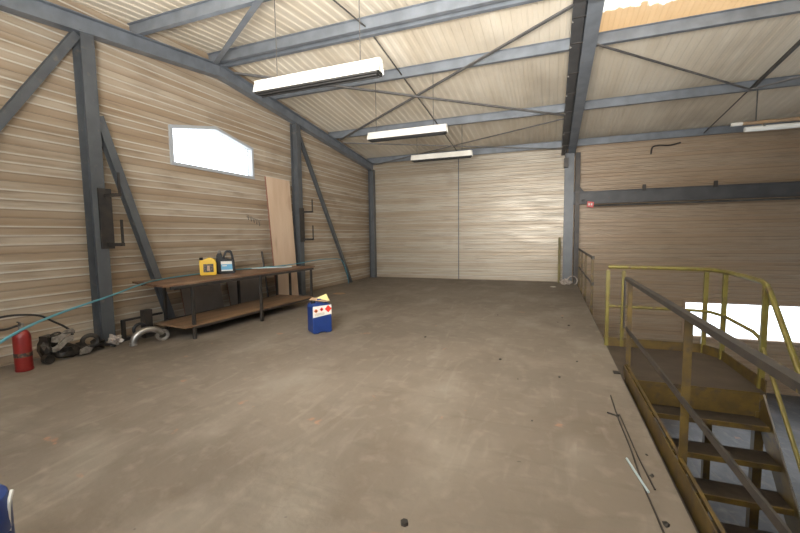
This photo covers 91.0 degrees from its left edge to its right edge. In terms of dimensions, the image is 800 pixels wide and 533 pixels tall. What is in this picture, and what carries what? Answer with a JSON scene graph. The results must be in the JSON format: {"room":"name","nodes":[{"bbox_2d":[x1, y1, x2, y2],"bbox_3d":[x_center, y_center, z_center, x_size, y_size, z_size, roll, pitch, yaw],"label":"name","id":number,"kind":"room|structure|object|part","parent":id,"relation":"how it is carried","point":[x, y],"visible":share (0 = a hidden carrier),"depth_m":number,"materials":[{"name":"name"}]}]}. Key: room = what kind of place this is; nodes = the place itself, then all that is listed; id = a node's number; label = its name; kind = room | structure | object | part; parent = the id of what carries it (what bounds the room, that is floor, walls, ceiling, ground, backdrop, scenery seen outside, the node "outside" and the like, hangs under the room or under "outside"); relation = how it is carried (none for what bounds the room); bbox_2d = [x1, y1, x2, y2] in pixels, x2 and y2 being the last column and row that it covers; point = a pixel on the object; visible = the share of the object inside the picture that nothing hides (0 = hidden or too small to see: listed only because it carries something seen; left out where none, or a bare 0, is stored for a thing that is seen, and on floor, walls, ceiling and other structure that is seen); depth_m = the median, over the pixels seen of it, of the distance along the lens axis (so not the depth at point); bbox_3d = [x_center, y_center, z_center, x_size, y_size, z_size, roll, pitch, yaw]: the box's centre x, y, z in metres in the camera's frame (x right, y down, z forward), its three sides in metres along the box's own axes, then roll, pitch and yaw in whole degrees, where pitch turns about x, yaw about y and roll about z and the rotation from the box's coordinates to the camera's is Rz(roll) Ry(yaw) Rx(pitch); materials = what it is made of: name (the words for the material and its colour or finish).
{"room":"warehouse mezzanine","nodes":[
{"label":"warehouse mezzanine","id":0,"kind":"room"},
{"bbox_2d":[0,0,369,366],"bbox_3d":[-3.572,-1.569,7.750,0.120,4.980,13.600,1,5,21],"label":"wall","id":1,"kind":"structure","parent":0,"point":[187,215],"depth_m":6.18,"materials":[{"name":"wood"}]},
{"bbox_2d":[168,124,254,178],"bbox_3d":[-3.590,-2.259,7.617,0.120,0.876,2.010,1,5,21],"label":"window","id":2,"kind":"structure","parent":1,"relation":"in","point":[250,152],"depth_m":7.57,"materials":[{"name":"white"}]},
{"bbox_2d":[0,277,696,532],"bbox_3d":[-0.355,1.078,6.719,6.850,0.220,13.670,1,5,21],"label":"floor","id":3,"kind":"structure","parent":0,"point":[370,423],"depth_m":3.12,"materials":[{"name":"concrete"}]},
{"bbox_2d":[0,484,14,532],"bbox_3d":[-1.932,1.210,1.746,0.310,0.360,0.310,1,5,21],"label":"drum","id":4,"kind":"object","parent":3,"relation":"on","point":[7,525],"visible":1,"depth_m":1.79,"materials":[{"name":"blue plastic"}]},
{"bbox_2d":[0,314,69,372],"bbox_3d":[-4.307,0.858,4.610,0.167,0.668,0.853,1,5,21],"label":"fire extinguisher","id":5,"kind":"object","parent":3,"relation":"on","point":[22,341],"visible":0.87,"depth_m":4.47,"materials":[{"name":"red metal"}]},
{"bbox_2d":[37,328,80,363],"bbox_3d":[-4.253,0.978,4.901,0.284,0.389,0.415,1,5,21],"label":"scrap gearbox","id":6,"kind":"object","parent":3,"relation":"on","point":[48,348],"visible":1,"depth_m":4.81,"materials":[{"name":"metal"}]},
{"bbox_2d":[75,333,115,354],"bbox_3d":[-4.110,1.017,5.256,0.250,0.268,0.463,1,5,21],"label":"scrap bearing","id":7,"kind":"object","parent":3,"relation":"on","point":[97,342],"visible":0.98,"depth_m":5.19,"materials":[{"name":"metal"}]},
{"bbox_3d":[-4.057,1.078,5.075,0.018,0.091,0.154,1,5,21],"label":"plate","id":8,"kind":"part","parent":7,"relation":"part of","materials":[{"name":"grey metal"}]},
{"bbox_2d":[72,29,124,345],"bbox_3d":[-4.103,-1.016,5.426,0.565,4.266,0.260,1,5,21],"label":"steel column","id":9,"kind":"structure","parent":3,"relation":"on","point":[97,199],"depth_m":5.43,"materials":[{"name":"grey metal"}]},
{"bbox_2d":[0,31,79,131],"bbox_3d":[-4.789,-0.880,4.144,0.090,4.274,2.794,1,5,21],"label":"brace","id":10,"kind":"object","parent":9,"relation":"attached to","point":[58,53],"visible":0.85,"depth_m":4.83,"materials":[{"name":"paint"}]},
{"bbox_3d":[-4.124,-0.669,5.513,0.025,0.840,0.170,1,5,21],"label":"bracket plate","id":11,"kind":"part","parent":9,"relation":"part of","materials":[{"name":"metal"}]},
{"bbox_3d":[-3.978,-1.123,5.418,0.330,0.322,0.035,1,5,21],"label":"hook arm","id":12,"kind":"part","parent":9,"relation":"part of","materials":[{"name":"metal"}]},
{"bbox_3d":[-3.969,-0.466,5.471,0.330,0.362,0.035,1,5,21],"label":"hook arm","id":13,"kind":"part","parent":9,"relation":"part of","materials":[{"name":"metal"}]},
{"bbox_2d":[100,116,175,327],"bbox_3d":[-4.017,-0.533,6.053,0.100,3.234,1.090,1,5,21],"label":"brace","id":14,"kind":"object","parent":9,"relation":"attached to","point":[108,147],"visible":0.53,"depth_m":5.93,"materials":[{"name":"paint"}]},
{"bbox_2d":[106,334,123,345],"bbox_3d":[-4.022,1.040,5.534,0.201,0.202,0.205,1,5,21],"label":"film","id":15,"kind":"object","parent":3,"relation":"on","point":[113,339],"visible":0.91,"depth_m":5.50,"materials":[{"name":"white plastic"}]},
{"bbox_2d":[120,309,162,340],"bbox_3d":[-3.924,0.871,5.918,0.182,0.420,0.850,1,5,21],"label":"stand","id":16,"kind":"object","parent":3,"relation":"on","point":[146,316],"visible":0.74,"depth_m":5.92,"materials":[{"name":"metal"}]},
{"bbox_2d":[132,322,146,334],"bbox_3d":[-3.819,0.922,5.769,0.044,0.203,0.199,3,6,39],"label":"ring","id":17,"kind":"object","parent":16,"relation":"on","point":[140,323],"visible":0.57,"depth_m":5.72,"materials":[{"name":"black"}]},
{"bbox_2d":[129,326,164,346],"bbox_3d":[-3.610,0.976,5.614,0.100,0.239,0.446,3,6,43],"label":"exhaust pipe","id":18,"kind":"object","parent":3,"relation":"on","point":[133,341],"visible":1,"depth_m":5.54,"materials":[{"name":"metal"}]},
{"bbox_2d":[156,329,169,340],"bbox_3d":[-3.480,1.003,5.763,0.177,0.179,0.050,-4,6,-35],"label":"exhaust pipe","id":19,"kind":"object","parent":3,"relation":"on","point":[158,337],"visible":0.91,"depth_m":5.76,"materials":[{"name":"metal"}]},
{"bbox_2d":[0,258,348,343],"bbox_3d":[-2.729,0.586,6.225,1.928,0.884,11.934,-1,5,2],"label":"air hose","id":20,"kind":"object","parent":3,"relation":"on","point":[284,266],"visible":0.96,"depth_m":4.36,"materials":[{"name":"teal rubber"}]},
{"bbox_2d":[180,284,223,314],"bbox_3d":[-3.634,0.637,7.279,0.130,0.660,0.873,1,5,21],"label":"board","id":21,"kind":"object","parent":3,"relation":"on","point":[208,297],"visible":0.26,"depth_m":7.28,"materials":[{"name":"brown wood"}]},
{"bbox_2d":[132,266,314,338],"bbox_3d":[-2.978,0.543,7.154,1.156,0.850,3.478,1,5,21],"label":"workbench","id":22,"kind":"object","parent":3,"relation":"on","point":[194,320],"visible":0.87,"depth_m":6.67,"materials":[{"name":"wood"}]},
{"bbox_3d":[-3.801,0.632,6.361,0.040,0.822,0.040,1,5,21],"label":"leg","id":23,"kind":"part","parent":22,"relation":"part of","materials":[{"name":"metal"}]},
{"bbox_3d":[-3.051,0.666,5.805,0.040,0.822,0.040,1,5,21],"label":"leg","id":24,"kind":"part","parent":22,"relation":"part of","materials":[{"name":"metal"}]},
{"bbox_2d":[199,257,216,275],"bbox_3d":[-3.327,-0.004,6.809,0.267,0.306,0.126,-3,5,-24],"label":"can","id":25,"kind":"object","parent":22,"relation":"on","point":[207,266],"visible":1,"depth_m":6.76,"materials":[{"name":"yellow plastic"}]},
{"bbox_3d":[-3.397,0.308,7.091,0.044,0.044,1.500,1,5,22],"label":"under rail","id":26,"kind":"part","parent":22,"relation":"part of","materials":[{"name":"wood"}]},
{"bbox_2d":[216,250,234,273],"bbox_3d":[-3.143,-0.091,7.078,0.310,0.430,0.156,-3,5,-24],"label":"can","id":27,"kind":"object","parent":22,"relation":"on","point":[224,265],"visible":0.98,"depth_m":7.02,"materials":[{"name":"black plastic"}]},
{"bbox_3d":[-3.100,-0.206,7.092,0.188,0.175,0.050,-3,5,-24],"label":"handle","id":28,"kind":"part","parent":27,"relation":"part of","materials":[{"name":"black plastic"}]},
{"bbox_2d":[155,295,312,328],"bbox_3d":[-2.825,0.763,7.178,0.880,0.022,3.040,1,5,21],"label":"shelf","id":29,"kind":"object","parent":22,"relation":"attached to","point":[203,319],"depth_m":6.82,"materials":[{"name":"brown wood"}]},
{"bbox_3d":[-3.206,0.506,7.819,0.040,0.822,0.040,1,5,21],"label":"leg","id":30,"kind":"part","parent":22,"relation":"part of","materials":[{"name":"metal"}]},
{"bbox_3d":[-2.463,0.565,6.968,0.040,0.822,0.040,1,5,21],"label":"leg","id":31,"kind":"part","parent":22,"relation":"part of","materials":[{"name":"metal"}]},
{"bbox_3d":[-2.726,0.428,8.703,0.040,0.822,0.040,1,5,21],"label":"leg","id":32,"kind":"part","parent":22,"relation":"part of","materials":[{"name":"metal"}]},
{"bbox_3d":[-2.415,0.428,8.647,0.040,0.822,0.040,1,5,21],"label":"leg","id":33,"kind":"part","parent":22,"relation":"part of","materials":[{"name":"metal"}]},
{"bbox_3d":[-1.900,0.439,8.428,0.040,0.822,0.040,1,5,21],"label":"leg","id":34,"kind":"part","parent":22,"relation":"part of","materials":[{"name":"metal"}]},
{"bbox_2d":[226,278,258,304],"bbox_3d":[-3.259,0.523,8.248,0.130,0.720,0.883,1,5,21],"label":"board","id":35,"kind":"object","parent":3,"relation":"on","point":[249,288],"visible":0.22,"depth_m":8.24,"materials":[{"name":"brown wood"}]},
{"bbox_2d":[261,251,268,296],"bbox_3d":[-2.977,0.252,8.698,0.161,1.184,0.044,-1,5,1],"label":"metal bar","id":36,"kind":"object","parent":3,"relation":"on","point":[261,251],"visible":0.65,"depth_m":8.68,"materials":[{"name":"metal"}]},
{"bbox_2d":[264,176,298,294],"bbox_3d":[-2.733,-0.610,9.152,0.132,2.820,0.923,1,5,21],"label":"plywood sheet","id":37,"kind":"object","parent":3,"relation":"on","point":[278,196],"visible":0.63,"depth_m":9.10,"materials":[{"name":"brown wood"}]},
{"bbox_2d":[290,123,313,295],"bbox_3d":[-2.414,-1.391,9.802,0.565,4.263,0.230,1,5,21],"label":"steel column","id":38,"kind":"structure","parent":3,"relation":"on","point":[295,134],"depth_m":9.81,"materials":[{"name":"grey metal"}]},
{"bbox_2d":[0,0,374,170],"bbox_3d":[-3.379,-3.317,7.562,0.160,0.999,13.496,1,5,21],"label":"rafter","id":39,"kind":"object","parent":38,"relation":"on","point":[45,12],"visible":0.98,"depth_m":6.20,"materials":[{"name":"metal"}]},
{"bbox_2d":[213,0,263,63],"bbox_3d":[-1.224,-3.284,4.195,0.085,0.531,7.222,-4,6,-36],"label":"brace","id":40,"kind":"object","parent":39,"relation":"attached to","point":[257,3],"visible":1,"depth_m":5.72,"materials":[{"name":"metal"}]},
{"bbox_3d":[-2.451,-1.042,9.846,0.025,0.840,0.170,1,5,21],"label":"bracket plate","id":41,"kind":"part","parent":38,"relation":"part of","materials":[{"name":"metal"}]},
{"bbox_3d":[-2.306,-1.496,9.751,0.330,0.322,0.035,1,5,21],"label":"hook arm","id":42,"kind":"part","parent":38,"relation":"part of","materials":[{"name":"metal"}]},
{"bbox_3d":[-2.297,-0.838,9.804,0.330,0.362,0.035,1,5,21],"label":"hook arm","id":43,"kind":"part","parent":38,"relation":"part of","materials":[{"name":"metal"}]},
{"bbox_2d":[301,137,352,282],"bbox_3d":[-2.071,-1.438,11.214,0.080,4.169,2.716,1,5,21],"label":"brace","id":44,"kind":"object","parent":38,"relation":"attached to","point":[306,157],"visible":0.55,"depth_m":11.03,"materials":[{"name":"paint"}]},
{"bbox_2d":[307,299,331,333],"bbox_3d":[-1.261,0.762,6.162,0.305,0.524,0.259,-4,5,-32],"label":"jerrycan","id":45,"kind":"object","parent":3,"relation":"on","point":[319,313],"visible":0.97,"depth_m":6.06,"materials":[{"name":"blue plastic"}]},
{"bbox_2d":[309,297,328,301],"bbox_3d":[-1.259,0.516,6.146,0.305,0.057,0.118,0,5,8],"label":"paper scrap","id":46,"kind":"object","parent":45,"relation":"on","point":[312,298],"visible":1,"depth_m":6.12,"materials":[{"name":"beige paper"}]},
{"bbox_2d":[318,294,329,300],"bbox_3d":[-1.197,0.485,6.198,0.215,0.094,0.118,1,5,21],"label":"paper scrap","id":47,"kind":"object","parent":45,"relation":"in","point":[323,297],"visible":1,"depth_m":6.18,"materials":[{"name":"yellow paper"}]},
{"bbox_2d":[368,170,377,277],"bbox_3d":[-0.974,-1.497,13.926,0.250,3.771,0.230,1,5,21],"label":"steel column","id":48,"kind":"structure","parent":3,"relation":"on","point":[371,174],"depth_m":13.90,"materials":[{"name":"grey metal"}]},
{"bbox_2d":[401,518,407,526],"bbox_3d":[0.023,1.331,2.041,0.042,0.018,0.036,1,5,21],"label":"nut","id":49,"kind":"object","parent":3,"relation":"on","point":[404,522],"visible":1,"depth_m":2.03,"materials":[{"name":"metal"}]},
{"bbox_2d":[558,237,560,282],"bbox_3d":[4.717,-0.181,11.633,0.070,1.360,0.070,1,5,21],"label":"wooden post","id":50,"kind":"object","parent":3,"relation":"on","point":[559,238],"visible":0.98,"depth_m":11.59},
{"bbox_2d":[559,278,572,284],"bbox_3d":[4.797,0.450,11.345,0.360,0.234,0.248,1,5,21],"label":"film","id":51,"kind":"object","parent":3,"relation":"on","point":[562,281],"visible":0.87,"depth_m":11.29,"materials":[{"name":"white plastic"}]},
{"bbox_2d":[562,151,580,284],"bbox_3d":[5.003,-0.029,11.562,0.440,6.660,0.500,1,5,21],"label":"steel column","id":52,"kind":"structure","parent":3,"relation":"on","point":[569,157],"depth_m":11.42,"materials":[{"name":"grey metal"}]},
{"bbox_3d":[4.776,-3.093,11.279,0.120,0.500,0.300,1,5,21],"label":"haunch plate","id":53,"kind":"part","parent":52,"relation":"part of","materials":[{"name":"metal"}]},
{"bbox_2d":[561,0,586,155],"bbox_3d":[2.441,-3.232,5.324,0.189,0.969,13.492,1,5,21],"label":"rafter","id":54,"kind":"object","parent":52,"relation":"on","point":[578,13],"visible":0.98,"depth_m":6.70,"materials":[{"name":"paint"}]},
{"bbox_2d":[207,0,507,63],"bbox_3d":[5.198,-3.743,4.016,18.860,0.190,0.080,1,5,21],"label":"beam","id":55,"kind":"structure","parent":54,"relation":"on","point":[433,8],"depth_m":6.30,"materials":[{"name":"metal"}]},
{"bbox_2d":[333,0,365,26],"bbox_3d":[-0.807,-3.651,5.541,0.024,0.185,1.433,1,5,21],"label":"rod","id":56,"kind":"object","parent":55,"relation":"attached to","point":[335,1],"visible":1,"depth_m":5.69,"materials":[{"name":"metal"}]},
{"bbox_2d":[221,0,542,67],"bbox_3d":[5.266,-3.759,4.193,18.860,0.190,0.080,1,5,21],"label":"beam","id":57,"kind":"structure","parent":54,"relation":"on","point":[510,3],"depth_m":6.29,"materials":[{"name":"metal"}]},
{"bbox_2d":[234,72,564,115],"bbox_3d":[0.359,-3.612,8.325,7.242,0.497,0.050,-2,5,-12],"label":"brace","id":58,"kind":"object","parent":54,"relation":"attached to","point":[235,73],"visible":0.65,"depth_m":8.37,"materials":[{"name":"metal"}]},
{"bbox_2d":[343,142,561,149],"bbox_3d":[1.571,-3.541,11.536,6.501,0.296,0.030,-1,5,0],"label":"brace","id":59,"kind":"object","parent":54,"relation":"attached to","point":[343,142],"visible":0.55,"depth_m":11.54,"materials":[{"name":"metal"}]},
{"bbox_2d":[339,4,573,140],"bbox_3d":[0.381,-3.651,8.324,0.055,0.500,7.232,-4,6,-36],"label":"brace","id":60,"kind":"object","parent":54,"relation":"attached to","point":[571,6],"visible":0.81,"depth_m":6.99,"materials":[{"name":"metal"}]},
{"bbox_2d":[375,118,563,164],"bbox_3d":[1.517,-3.515,11.452,6.538,0.296,0.030,3,6,42],"label":"brace","id":61,"kind":"object","parent":54,"relation":"attached to","point":[562,118],"visible":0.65,"depth_m":10.85,"materials":[{"name":"metal"}]},
{"bbox_2d":[568,0,604,155],"bbox_3d":[2.613,-3.209,5.259,0.200,1.009,13.497,1,5,21],"label":"rafter","id":62,"kind":"object","parent":52,"relation":"on","point":[594,8],"visible":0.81,"depth_m":6.61,"materials":[{"name":"metal"}]},
{"bbox_2d":[127,0,270,35],"bbox_3d":[4.662,-3.454,2.635,18.860,0.190,0.080,1,5,21],"label":"beam","id":63,"kind":"structure","parent":62,"relation":"on","point":[204,9],"depth_m":5.59,"materials":[{"name":"metal"}]},
{"bbox_2d":[253,0,383,97],"bbox_3d":[-1.077,-2.857,4.902,1.820,1.205,0.162,1,5,21],"label":"lamp","id":64,"kind":"object","parent":63,"relation":"hanging from","point":[368,69],"visible":1,"depth_m":4.86,"materials":[{"name":"white metal"}]},
{"bbox_3d":[-1.610,-2.958,5.099,0.012,1.022,0.010,1,5,21],"label":"hanging rod","id":65,"kind":"part","parent":64,"relation":"part of","materials":[{"name":"metal"}]},
{"bbox_3d":[-0.481,-2.938,4.665,0.012,1.022,0.010,1,5,21],"label":"hanging rod","id":66,"kind":"part","parent":64,"relation":"part of","materials":[{"name":"metal"}]},
{"bbox_2d":[271,0,799,99],"bbox_3d":[5.782,-3.712,5.536,18.860,0.190,0.080,1,5,21],"label":"purlin","id":67,"kind":"structure","parent":62,"relation":"on","point":[778,8],"depth_m":6.43,"materials":[{"name":"metal"}]},
{"bbox_2d":[374,36,401,74],"bbox_3d":[-0.215,-3.788,7.075,0.024,0.179,1.373,1,5,21],"label":"rod","id":68,"kind":"object","parent":67,"relation":"attached to","point":[374,36],"visible":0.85,"depth_m":7.02,"materials":[{"name":"metal"}]},
{"bbox_2d":[367,83,447,142],"bbox_3d":[0.117,-3.133,7.772,1.660,1.169,0.144,1,5,21],"label":"lamp","id":69,"kind":"object","parent":67,"relation":"hanging from","point":[441,129],"visible":1,"depth_m":7.75,"materials":[{"name":"white metal"}]},
{"bbox_2d":[597,43,751,89],"bbox_3d":[5.071,-3.558,7.066,3.910,0.328,0.040,-2,5,-20],"label":"brace","id":70,"kind":"object","parent":67,"relation":"attached to","point":[598,44],"visible":1,"depth_m":6.97,"materials":[{"name":"metal"}]},
{"bbox_2d":[328,74,799,138],"bbox_3d":[6.726,-3.627,7.996,18.860,0.190,0.080,1,5,21],"label":"purlin","id":71,"kind":"structure","parent":62,"relation":"on","point":[720,89],"depth_m":8.80,"materials":[{"name":"metal"}]},
{"bbox_2d":[404,79,437,124],"bbox_3d":[0.515,-3.721,8.976,0.024,0.313,2.563,1,5,21],"label":"rod","id":72,"kind":"object","parent":71,"relation":"attached to","point":[404,79],"visible":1,"depth_m":8.87,"materials":[{"name":"metal"}]},
{"bbox_2d":[411,150,472,162],"bbox_3d":[1.064,-3.204,10.218,1.630,0.853,0.136,1,5,21],"label":"lamp","id":73,"kind":"object","parent":71,"relation":"hanging from","point":[468,153],"visible":0.95,"depth_m":10.19,"materials":[{"name":"white metal"}]},
{"bbox_2d":[730,89,799,131],"bbox_3d":[8.067,-3.107,7.506,2.830,0.814,0.142,1,5,21],"label":"lamp","id":74,"kind":"object","parent":71,"relation":"hanging from","point":[763,127],"visible":1,"depth_m":7.79,"materials":[{"name":"white metal"}]},
{"bbox_3d":[6.826,-2.884,7.968,0.190,0.070,0.074,1,5,21],"label":"rail","id":75,"kind":"part","parent":74,"relation":"part of","materials":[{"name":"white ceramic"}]},
{"bbox_3d":[7.119,-3.213,7.837,0.024,0.629,0.021,1,5,21],"label":"hanging rod","id":76,"kind":"part","parent":74,"relation":"part of","materials":[{"name":"metal"}]},
{"bbox_3d":[8.062,-2.863,7.492,2.820,0.067,0.070,1,5,21],"label":"rail","id":77,"kind":"part","parent":74,"relation":"part of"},
{"bbox_2d":[750,39,799,88],"bbox_3d":[6.563,-3.598,6.653,0.050,0.339,2.566,1,5,21],"label":"rod","id":78,"kind":"object","parent":71,"relation":"attached to","point":[796,45],"visible":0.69,"depth_m":6.93,"materials":[{"name":"metal"}]},
{"bbox_2d":[367,120,799,163],"bbox_3d":[7.656,-3.543,10.419,18.860,0.190,0.080,1,5,21],"label":"purlin","id":79,"kind":"structure","parent":62,"relation":"on","point":[726,129],"depth_m":11.05,"materials":[{"name":"metal"}]},
{"bbox_2d":[704,92,746,132],"bbox_3d":[7.500,-3.533,9.093,0.024,0.309,2.523,1,5,21],"label":"rod","id":80,"kind":"object","parent":79,"relation":"attached to","point":[745,92],"visible":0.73,"depth_m":8.89,"materials":[{"name":"metal"}]},
{"bbox_2d":[573,181,799,206],"bbox_3d":[10.742,-2.003,9.218,12.230,0.765,0.225,1,5,21],"label":"beam","id":81,"kind":"structure","parent":52,"relation":"attached to","point":[792,188],"depth_m":10.37,"materials":[{"name":"metal"}]},
{"bbox_2d":[582,199,593,207],"bbox_3d":[5.347,-1.790,11.176,0.317,0.242,0.026,1,5,21],"label":"tag","id":82,"kind":"object","parent":81,"relation":"hanging from","point":[589,204],"visible":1,"depth_m":11.16,"materials":[{"name":"red plastic"}]},
{"bbox_3d":[5.409,-1.763,11.160,0.190,0.190,0.012,1,5,21],"label":"plate","id":83,"kind":"part","parent":82,"relation":"part of","materials":[{"name":"red plastic"}]},
{"bbox_2d":[578,249,594,315],"bbox_3d":[4.451,0.231,9.497,0.060,1.190,4.078,1,5,21],"label":"guard rail","id":84,"kind":"object","parent":3,"relation":"attached to","point":[586,278],"visible":0.88,"depth_m":9.08,"materials":[{"name":"brown metal"}]},
{"bbox_3d":[5.147,0.096,11.302,0.044,1.150,0.044,1,5,21],"label":"post","id":85,"kind":"part","parent":84,"relation":"part of","materials":[{"name":"grey metal"}]},
{"bbox_3d":[4.735,0.188,10.233,0.044,1.150,0.044,1,5,21],"label":"post","id":86,"kind":"part","parent":84,"relation":"part of","materials":[{"name":"brown metal"}]},
{"bbox_3d":[4.449,-0.333,9.465,0.048,0.046,4.050,1,5,21],"label":"rail","id":87,"kind":"part","parent":84,"relation":"part of","materials":[{"name":"grey metal"}]},
{"bbox_3d":[4.304,0.284,9.117,0.044,1.150,0.044,1,5,21],"label":"post","id":88,"kind":"part","parent":84,"relation":"part of","materials":[{"name":"brown metal"}]},
{"bbox_3d":[3.737,0.410,7.647,0.044,1.150,0.044,1,5,21],"label":"post","id":89,"kind":"part","parent":84,"relation":"part of","materials":[{"name":"brown metal"}]},
{"bbox_2d":[610,395,664,532],"bbox_3d":[1.533,1.274,2.556,0.024,0.010,2.250,1,5,21],"label":"cable","id":90,"kind":"object","parent":3,"relation":"on","point":[635,462],"visible":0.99,"depth_m":2.48,"materials":[{"name":"rubber"}]},
{"bbox_2d":[619,414,655,489],"bbox_3d":[1.639,1.256,2.755,0.018,0.009,1.001,1,5,19],"label":"cable","id":91,"kind":"object","parent":3,"relation":"on","point":[619,414],"visible":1,"depth_m":2.64,"materials":[{"name":"rubber"}]},
{"bbox_2d":[626,457,649,492],"bbox_3d":[1.458,1.278,2.418,0.014,0.013,0.345,0,5,12],"label":"metal rod","id":92,"kind":"object","parent":3,"relation":"on","point":[627,459],"visible":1,"depth_m":2.39,"materials":[{"name":"grey metal"}]},
{"bbox_2d":[577,285,698,532],"bbox_3d":[2.852,1.142,5.503,0.010,0.240,13.600,1,5,21],"label":"trim","id":93,"kind":"structure","parent":3,"relation":"attached to","point":[693,523],"depth_m":2.68,"materials":[{"name":"metal"}]},
{"bbox_2d":[662,521,669,527],"bbox_3d":[1.361,1.319,2.008,0.033,0.018,0.044,1,5,21],"label":"crumb","id":94,"kind":"object","parent":3,"relation":"on","point":[666,524],"visible":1,"depth_m":2.00,"materials":[{"name":"metal"}]},
{"bbox_2d":[613,277,799,532],"bbox_3d":[1.419,0.913,1.735,0.152,1.182,5.300,1,5,21],"label":"guard rail","id":95,"kind":"object","parent":3,"relation":"attached to","point":[678,469],"visible":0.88,"depth_m":2.30,"materials":[{"name":"metal"}]},
{"bbox_3d":[2.364,0.394,4.138,0.012,0.515,0.050,1,5,21],"label":"post","id":96,"kind":"part","parent":95,"relation":"part of","materials":[{"name":"metal"}]},
{"bbox_3d":[2.399,0.718,4.125,0.045,1.160,0.045,1,5,21],"label":"post","id":97,"kind":"part","parent":95,"relation":"part of","materials":[{"name":"yellow metal"}]},
{"bbox_3d":[1.438,1.314,1.708,0.039,0.166,5.200,1,5,21],"label":"toe plate","id":98,"kind":"part","parent":95,"relation":"part of","materials":[{"name":"yellow paint"}]},
{"bbox_3d":[1.731,0.866,2.396,0.045,1.160,0.045,1,5,21],"label":"post","id":99,"kind":"part","parent":95,"relation":"part of","materials":[{"name":"yellow metal"}]},
{"bbox_3d":[1.443,0.341,1.677,0.044,0.034,5.300,1,5,21],"label":"rail","id":100,"kind":"part","parent":95,"relation":"part of","materials":[{"name":"grey metal"}]},
{"bbox_2d":[71,0,799,157],"bbox_3d":[5.232,-3.510,4.184,19.150,0.822,13.900,1,5,21],"label":"ceiling","id":101,"kind":"structure","parent":0,"point":[538,81],"depth_m":7.68,"materials":[{"name":"beige metal"}]},
{"bbox_2d":[599,0,777,31],"bbox_3d":[5.627,-3.872,4.818,5.680,0.214,1.620,1,5,21],"label":"window","id":102,"kind":"structure","parent":101,"relation":"in","point":[617,14],"depth_m":5.93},
{"bbox_2d":[373,128,799,395],"bbox_3d":[7.767,-0.191,10.857,18.900,7.020,0.142,1,5,21],"label":"wall","id":103,"kind":"structure","parent":0,"point":[759,239],"depth_m":11.31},
{"bbox_2d":[458,159,458,278],"bbox_3d":[1.927,-1.620,12.910,0.030,4.100,0.006,1,5,21],"label":"trim","id":104,"kind":"structure","parent":103,"relation":"attached to","point":[458,159],"depth_m":12.91,"materials":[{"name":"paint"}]},
{"bbox_2d":[650,142,680,153],"bbox_3d":[7.225,-3.224,10.698,0.703,0.271,0.044,1,5,21],"label":"stub","id":105,"kind":"object","parent":103,"relation":"attached to","point":[678,142],"visible":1,"depth_m":10.71,"materials":[{"name":"metal"}]},
{"bbox_2d":[681,300,799,344],"bbox_3d":[10.107,1.486,10.077,4.820,1.040,0.120,1,5,21],"label":"window","id":106,"kind":"structure","parent":103,"relation":"in","point":[684,301],"depth_m":10.42,"materials":[{"name":"beige"}]},
{"bbox_3d":[8.586,-3.106,2.962,0.200,1.009,13.497,1,5,21],"label":"rafter","id":107,"kind":"object","parent":103,"relation":"attached to","visible":0},
{"bbox_2d":[751,76,799,89],"bbox_3d":[8.052,-3.494,6.404,0.030,0.216,3.496,-5,6,-41],"label":"brace","id":108,"kind":"object","parent":107,"relation":"attached to","point":[797,76],"visible":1,"depth_m":7.46,"materials":[{"name":"metal"}]},
{"bbox_2d":[654,393,799,532],"bbox_3d":[5.359,3.955,4.778,19.300,0.200,14.000,1,5,21],"label":"floor","id":109,"kind":"structure","parent":0,"point":[727,436],"depth_m":7.56,"materials":[{"name":"grey concrete"}]},
{"bbox_2d":[608,345,799,532],"bbox_3d":[2.649,2.596,3.405,1.165,2.805,3.701,1,5,21],"label":"staircase","id":110,"kind":"structure","parent":109,"relation":"on","point":[720,395],"depth_m":3.69,"materials":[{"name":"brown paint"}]},
{"bbox_3d":[2.829,1.272,3.833,1.070,0.230,0.012,1,5,21],"label":"riser plate","id":111,"kind":"part","parent":110,"relation":"part of","materials":[{"name":"yellow paint"}]},
{"bbox_2d":[604,265,799,472],"bbox_3d":[2.691,1.675,3.491,1.216,3.110,3.412,1,5,21],"label":"handrail","id":112,"kind":"object","parent":110,"relation":"on","point":[758,379],"visible":0.94,"depth_m":4.50,"materials":[{"name":"yellow metal"}]},
{"bbox_3d":[2.735,0.607,5.191,0.044,1.120,0.036,1,5,21],"label":"post","id":113,"kind":"part","parent":112,"relation":"part of","materials":[{"name":"yellow metal"}]},
{"bbox_3d":[2.902,0.550,5.121,0.040,1.000,0.030,1,5,21],"label":"post","id":114,"kind":"part","parent":112,"relation":"part of","materials":[{"name":"yellow metal"}]},
{"bbox_3d":[3.408,1.049,4.576,0.781,0.140,1.742,-3,5,-22],"label":"toe plate","id":115,"kind":"part","parent":112,"relation":"part of","materials":[{"name":"yellow paint"}]},
{"bbox_3d":[2.697,1.382,3.463,1.194,2.522,3.412,1,5,21],"label":"rail","id":116,"kind":"part","parent":112,"relation":"part of","materials":[{"name":"yellow metal"}]},
{"bbox_3d":[3.721,0.625,4.801,0.044,1.120,0.036,1,5,21],"label":"post","id":117,"kind":"part","parent":112,"relation":"part of","materials":[{"name":"yellow metal"}]},
{"bbox_3d":[3.741,0.645,4.548,0.044,1.120,0.036,1,5,21],"label":"post","id":118,"kind":"part","parent":112,"relation":"part of","materials":[{"name":"yellow metal"}]},
{"bbox_3d":[3.411,0.719,3.692,0.044,1.120,0.036,1,5,21],"label":"post","id":119,"kind":"part","parent":112,"relation":"part of","materials":[{"name":"yellow metal"}]},
{"bbox_3d":[3.795,2.554,4.884,0.070,2.620,0.070,1,5,21],"label":"support post","id":120,"kind":"part","parent":110,"relation":"part of","materials":[{"name":"grey metal"}]},
{"bbox_3d":[3.364,2.650,3.768,0.070,2.620,0.070,1,5,21],"label":"support post","id":121,"kind":"part","parent":110,"relation":"part of","materials":[{"name":"grey metal"}]}
]}

